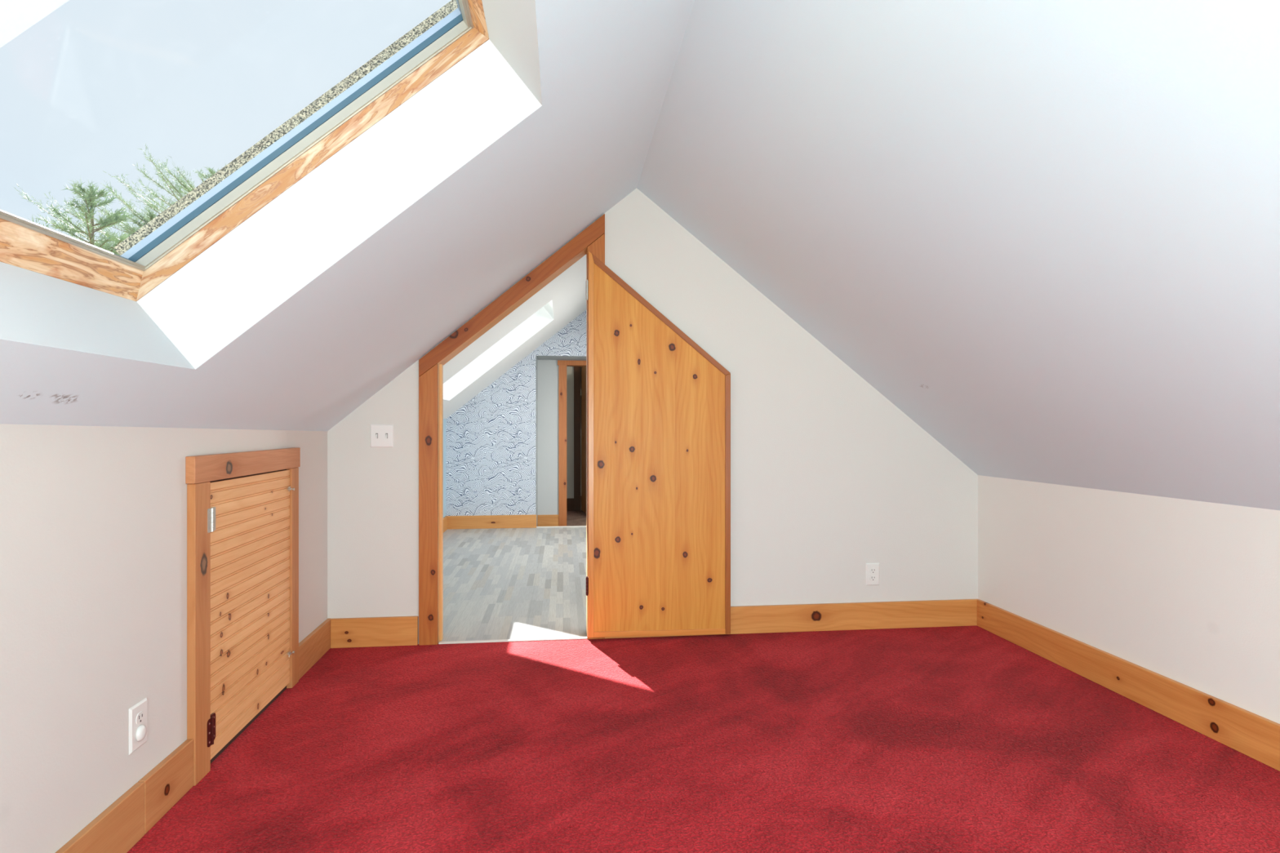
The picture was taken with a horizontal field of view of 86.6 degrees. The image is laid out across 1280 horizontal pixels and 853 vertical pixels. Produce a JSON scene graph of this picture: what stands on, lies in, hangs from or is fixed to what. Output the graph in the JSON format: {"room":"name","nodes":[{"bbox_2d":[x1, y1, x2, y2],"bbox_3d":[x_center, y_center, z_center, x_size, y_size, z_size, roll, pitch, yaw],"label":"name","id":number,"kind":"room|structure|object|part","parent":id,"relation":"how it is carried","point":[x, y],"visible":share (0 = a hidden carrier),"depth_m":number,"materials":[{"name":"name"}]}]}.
{"room":"attic room","nodes":[
{"label":"attic room","id":0,"kind":"room"},
{"bbox_2d":[0,423,327,852],"bbox_3d":[-1.349,0.558,1.060,0.358,1.198,4.510,0,0,-6],"label":"wall","id":1,"kind":"structure","parent":0,"point":[93,519],"depth_m":1.59,"materials":[{"name":"grey paint"}]},
{"bbox_2d":[55,739,193,852],"bbox_3d":[-1.124,0.988,0.493,0.019,0.139,3.033,0,0,-7],"label":"baseboard","id":2,"kind":"structure","parent":1,"relation":"attached to","point":[120,826],"depth_m":1.74,"materials":[{"name":"brown wood"}]},
{"bbox_2d":[128,697,146,755],"bbox_3d":[-1.292,0.773,1.758,0.018,0.117,0.074,0,0,-6],"label":"wall outlet","id":3,"kind":"object","parent":1,"relation":"attached to","point":[137,713],"visible":1,"depth_m":1.75,"materials":[{"name":"white plastic"}]},
{"bbox_2d":[135,711,144,724],"bbox_3d":[-1.293,0.754,1.758,0.002,0.029,0.034,0,0,-7],"label":"socket","id":4,"kind":"object","parent":3,"relation":"attached to","point":[140,715],"depth_m":1.75,"materials":[{"name":"grey plastic"}]},
{"bbox_2d":[185,447,300,786],"bbox_3d":[-1.371,0.573,2.406,0.027,0.969,0.842,0,0,-7],"label":"frame","id":5,"kind":"object","parent":1,"relation":"attached to","point":[201,471],"visible":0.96,"depth_m":2.05,"materials":[{"name":"brown wood"}]},
{"bbox_3d":[-1.325,0.613,2.041,0.026,0.888,0.090,0,0,-6],"label":"casing","id":6,"kind":"part","parent":5,"relation":"part of","materials":[{"name":"brown wood"}]},
{"bbox_3d":[-1.371,0.128,2.406,0.027,0.080,0.843,0,0,-7],"label":"head casing","id":7,"kind":"part","parent":5,"relation":"part of","materials":[{"name":"brown wood"}]},
{"bbox_3d":[-1.421,0.613,2.779,0.025,0.888,0.074,0,0,-6],"label":"casing","id":8,"kind":"part","parent":5,"relation":"part of","materials":[{"name":"brown wood"}]},
{"bbox_2d":[207,470,294,759],"bbox_3d":[-1.368,0.604,2.410,0.026,0.858,0.697,0,0,-7],"label":"door","id":9,"kind":"structure","parent":1,"relation":"in","point":[248,520],"depth_m":2.35,"materials":[{"name":"brown wood"}]},
{"bbox_2d":[298,617,331,679],"bbox_3d":[-1.458,0.988,3.034,0.019,0.139,0.442,0,0,-7],"label":"baseboard","id":10,"kind":"structure","parent":1,"relation":"attached to","point":[317,643],"depth_m":3.02,"materials":[{"name":"brown wood"}]},
{"bbox_2d":[0,0,694,431],"bbox_3d":[-0.673,-0.593,1.136,1.896,1.613,4.510,0,0,-6],"label":"ceiling","id":11,"kind":"structure","parent":0,"point":[299,315],"depth_m":1.78,"materials":[{"name":"paint"}]},
{"bbox_2d":[0,0,488,301],"bbox_3d":[-0.783,-0.698,1.231,1.000,0.861,1.162,0,0,-6],"label":"window","id":12,"kind":"structure","parent":11,"relation":"attached to","point":[163,246],"depth_m":1.72,"materials":[{"name":"brown wood"}]},
{"bbox_3d":[-1.228,-0.329,1.180,0.105,0.123,1.162,0,0,-6],"label":"rail","id":13,"kind":"part","parent":12,"relation":"part of","materials":[{"name":"brown wood"}]},
{"bbox_3d":[-0.844,-0.684,1.770,1.000,0.834,0.076,0,0,-6],"label":"rail","id":14,"kind":"part","parent":12,"relation":"part of","materials":[{"name":"brown wood"}]},
{"bbox_3d":[-0.334,-1.061,1.282,0.096,0.081,1.162,0,0,-6],"label":"rail","id":15,"kind":"part","parent":12,"relation":"part of","materials":[{"name":"brown wood"}]},
{"bbox_2d":[443,418,446,517],"bbox_3d":[-1.926,0.527,5.226,0.250,1.260,3.780,0,0,-6],"label":"wall","id":16,"kind":"structure","parent":0,"point":[444,420],"depth_m":6.92,"materials":[{"name":"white paint"}]},
{"bbox_2d":[443,515,447,533],"bbox_3d":[-1.786,0.990,5.183,0.018,0.139,3.662,0,0,-6],"label":"baseboard","id":17,"kind":"structure","parent":16,"relation":"attached to","point":[445,518],"depth_m":6.87,"materials":[{"name":"brown wood"}]},
{"bbox_2d":[443,254,586,418],"bbox_3d":[-1.166,-0.723,5.232,2.001,1.662,3.740,0,0,-6],"label":"ceiling","id":18,"kind":"structure","parent":0,"point":[499,349],"depth_m":6.10,"materials":[{"name":"paint"}]},
{"bbox_2d":[446,310,586,526],"bbox_3d":[-0.364,-0.171,7.431,3.850,2.856,0.450,0,0,-6],"label":"wall","id":19,"kind":"structure","parent":0,"point":[491,439],"depth_m":7.08,"materials":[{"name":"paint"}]},
{"bbox_2d":[447,515,536,528],"bbox_3d":[-1.542,0.992,7.062,0.925,0.135,0.018,0,0,-6],"label":"baseboard","id":20,"kind":"structure","parent":19,"relation":"attached to","point":[482,522],"depth_m":7.05,"materials":[{"name":"brown wood"}]},
{"bbox_2d":[537,360,586,515],"bbox_3d":[-0.420,0.007,7.707,2.100,2.500,0.110,0,0,-6],"label":"wall","id":21,"kind":"structure","parent":0,"point":[547,370],"depth_m":7.58,"materials":[{"name":"grey paint"}]},
{"bbox_2d":[537,514,558,526],"bbox_3d":[-1.025,1.058,7.575,0.235,0.147,0.016,0,0,-6],"label":"baseboard","id":22,"kind":"structure","parent":21,"relation":"attached to","point":[542,520],"depth_m":7.57,"materials":[{"name":"brown wood"}]},
{"bbox_2d":[557,360,586,526],"bbox_3d":[-0.454,0.197,7.701,0.952,1.870,0.154,0,0,-6],"label":"door frame","id":23,"kind":"structure","parent":21,"relation":"attached to","point":[562,364],"depth_m":7.58,"materials":[{"name":"brown wood"}]},
{"bbox_3d":[-0.870,0.224,7.656,0.090,1.817,0.150,0,0,-6],"label":"casing","id":24,"kind":"part","parent":23,"relation":"part of","materials":[{"name":"brown wood"}]},
{"bbox_3d":[-0.454,-0.712,7.701,0.952,0.053,0.154,0,0,-6],"label":"head casing","id":25,"kind":"part","parent":23,"relation":"part of","materials":[{"name":"brown wood"}]},
{"bbox_2d":[566,366,581,498],"bbox_3d":[-0.645,0.007,9.246,2.800,2.500,0.120,0,0,-6],"label":"wall","id":26,"kind":"structure","parent":0,"point":[570,370],"depth_m":9.15,"materials":[{"name":"paint"}]},
{"bbox_2d":[566,497,573,511],"bbox_3d":[-1.459,1.050,9.085,1.146,0.165,0.016,0,0,-6],"label":"baseboard","id":27,"kind":"structure","parent":26,"relation":"attached to","point":[570,501],"depth_m":9.14,"materials":[{"name":"brown wood"}]},
{"bbox_2d":[573,366,582,511],"bbox_3d":[-0.476,0.119,9.250,0.844,2.025,0.150,0,0,-6],"label":"door frame","id":28,"kind":"structure","parent":26,"relation":"attached to","point":[576,369],"depth_m":9.13,"materials":[{"name":"brown wood"}]},
{"bbox_2d":[580,366,586,513],"bbox_3d":[-0.699,0.165,8.810,0.049,1.915,0.676,0,0,-13],"label":"door","id":29,"kind":"structure","parent":26,"relation":"in","point":[583,390],"depth_m":8.97,"materials":[{"name":"brown wood"}]},
{"bbox_2d":[566,496,586,525],"bbox_3d":[-0.539,1.194,9.198,3.700,0.125,4.000,0,0,-6],"label":"floor","id":30,"kind":"structure","parent":0,"point":[573,517],"depth_m":8.41,"materials":[{"name":"brown wood"}]},
{"bbox_2d":[536,525,586,527],"bbox_3d":[-0.504,1.091,7.193,1.183,0.081,0.032,0,0,-6],"label":"threshold","id":31,"kind":"object","parent":30,"relation":"on","point":[561,526],"visible":0.2,"depth_m":7.15,"materials":[{"name":"white"}]},
{"bbox_2d":[580,368,581,496],"bbox_3d":[-0.811,0.007,11.155,2.400,2.500,0.150,0,0,-6],"label":"wall","id":32,"kind":"structure","parent":0,"point":[580,368],"depth_m":11.06,"materials":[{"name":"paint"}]},
{"bbox_2d":[327,188,977,644],"bbox_3d":[0.132,-0.034,3.497,3.650,2.381,0.120,0,0,-6],"label":"wall","id":33,"kind":"structure","parent":0,"point":[830,478],"depth_m":3.50,"materials":[{"name":"grey paint"}]},
{"bbox_2d":[330,616,417,648],"bbox_3d":[-1.276,0.988,3.268,0.403,0.138,0.019,0,0,-6],"label":"baseboard","id":34,"kind":"structure","parent":33,"relation":"attached to","point":[366,632],"depth_m":3.26,"materials":[{"name":"brown wood"}]},
{"bbox_2d":[370,424,393,447],"bbox_3d":[-1.245,0.045,3.272,0.108,0.112,0.018,0,0,-6],"label":"light switch","id":35,"kind":"object","parent":33,"relation":"attached to","point":[381,435],"visible":1,"depth_m":3.27,"materials":[{"name":"white plastic"}]},
{"bbox_2d":[418,213,604,645],"bbox_3d":[-0.630,-0.001,3.403,0.899,2.116,0.146,0,0,-6],"label":"door frame","id":36,"kind":"structure","parent":33,"relation":"attached to","point":[592,239],"depth_m":3.30,"materials":[{"name":"brown wood"}]},
{"bbox_3d":[-1.025,0.376,3.295,0.088,1.362,0.021,0,0,-6],"label":"casing","id":37,"kind":"part","parent":36,"relation":"part of","materials":[{"name":"brown wood"}]},
{"bbox_3d":[-0.623,-0.650,3.341,0.899,0.819,0.021,0,0,-6],"label":"head casing","id":38,"kind":"part","parent":36,"relation":"part of","materials":[{"name":"brown wood"}]},
{"bbox_3d":[-0.219,0.047,3.386,0.087,2.019,0.021,0,0,-6],"label":"casing","id":39,"kind":"part","parent":36,"relation":"part of","materials":[{"name":"brown wood"}]},
{"bbox_2d":[586,251,730,637],"bbox_3d":[0.094,0.090,3.390,0.727,1.907,0.034,0,0,-6],"label":"door","id":40,"kind":"structure","parent":33,"relation":"in","point":[660,403],"depth_m":3.38,"materials":[{"name":"brown wood"}]},
{"bbox_3d":[0.100,1.028,3.393,0.660,0.033,0.030,0,0,-6],"label":"rail","id":41,"kind":"part","parent":40,"relation":"part of","materials":[{"name":"brown wood"}]},
{"bbox_3d":[0.107,-0.555,3.393,0.698,0.594,0.031,0,0,-6],"label":"rail","id":42,"kind":"part","parent":40,"relation":"part of","materials":[{"name":"brown wood"}]},
{"bbox_2d":[604,599,979,638],"bbox_3d":[0.814,0.988,3.504,1.994,0.138,0.019,0,0,-6],"label":"baseboard","id":43,"kind":"structure","parent":33,"relation":"attached to","point":[955,612],"depth_m":3.53,"materials":[{"name":"brown wood"}]},
{"bbox_2d":[866,563,879,585],"bbox_3d":[1.218,0.774,3.556,0.074,0.117,0.008,0,0,-6],"label":"wall outlet","id":44,"kind":"object","parent":33,"relation":"attached to","point":[872,569],"visible":1,"depth_m":3.55,"materials":[{"name":"white plastic"}]},
{"bbox_2d":[870,575,875,581],"bbox_3d":[1.219,0.793,3.553,0.034,0.029,0.002,0,0,-6],"label":"socket","id":45,"kind":"object","parent":44,"relation":"attached to","point":[873,578],"depth_m":3.55,"materials":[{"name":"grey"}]},
{"bbox_2d":[870,568,875,573],"bbox_3d":[1.219,0.754,3.553,0.034,0.029,0.002,0,0,-6],"label":"socket","id":46,"kind":"object","parent":44,"relation":"attached to","point":[873,571],"depth_m":3.55,"materials":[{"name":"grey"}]},
{"bbox_2d":[127,526,1279,852],"bbox_3d":[0.151,1.117,3.112,3.700,0.120,8.250,0,0,-6],"label":"floor","id":47,"kind":"structure","parent":0,"point":[952,739],"depth_m":2.21,"materials":[{"name":"red carpet"}]},
{"bbox_2d":[438,636,586,644],"bbox_3d":[-0.621,1.060,3.351,0.720,0.015,0.024,0,0,-6],"label":"threshold","id":48,"kind":"object","parent":47,"relation":"on","point":[571,637],"visible":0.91,"depth_m":3.34,"materials":[{"name":"white"}]},
{"bbox_2d":[636,0,1279,510],"bbox_3d":[1.311,-0.472,1.361,2.223,1.834,4.510,0,0,-6],"label":"ceiling","id":49,"kind":"structure","parent":0,"point":[1046,233],"depth_m":1.86,"materials":[{"name":"paint"}]},
{"bbox_2d":[977,475,1279,724],"bbox_3d":[2.150,0.697,1.456,0.200,0.920,4.510,0,0,-6],"label":"wall","id":50,"kind":"structure","parent":0,"point":[1186,592],"depth_m":2.58,"materials":[{"name":"paint"}]},
{"bbox_2d":[977,600,1279,771],"bbox_3d":[2.037,0.988,1.479,0.019,0.139,4.281,0,0,-6],"label":"baseboard","id":51,"kind":"structure","parent":50,"relation":"attached to","point":[1255,736],"depth_m":2.54,"materials":[{"name":"brown wood"}]},
{"label":"outside","id":52,"kind":"structure","parent":0,"visible":0},
{"bbox_3d":[0.000,4.357,0.000,120.000,0.200,120.000,0,0,-6],"label":"ground","id":53,"kind":"structure","parent":52,"visible":0},
{"bbox_2d":[31,179,148,255],"bbox_3d":[-8.098,0.347,9.764,2.874,7.820,3.297,0,0,36],"label":"pine tree","id":54,"kind":"object","parent":53,"relation":"on","point":[91,202],"visible":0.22,"depth_m":9.64,"materials":[{"name":"green plant"}]},
{"bbox_2d":[75,205,158,248],"bbox_3d":[-9.625,-0.041,13.667,4.235,8.596,3.784,0,0,-21],"label":"pine tree","id":55,"kind":"object","parent":53,"relation":"on","point":[151,214],"visible":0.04,"depth_m":13.23,"materials":[{"name":"green plant"}]},
{"bbox_2d":[14,143,227,249],"bbox_3d":[-9.919,-1.147,17.647,8.107,10.809,8.152,0,0,-10],"label":"pine tree","id":56,"kind":"object","parent":53,"relation":"on","point":[188,188],"visible":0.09,"depth_m":15.67,"materials":[{"name":"green plant"}]}
]}

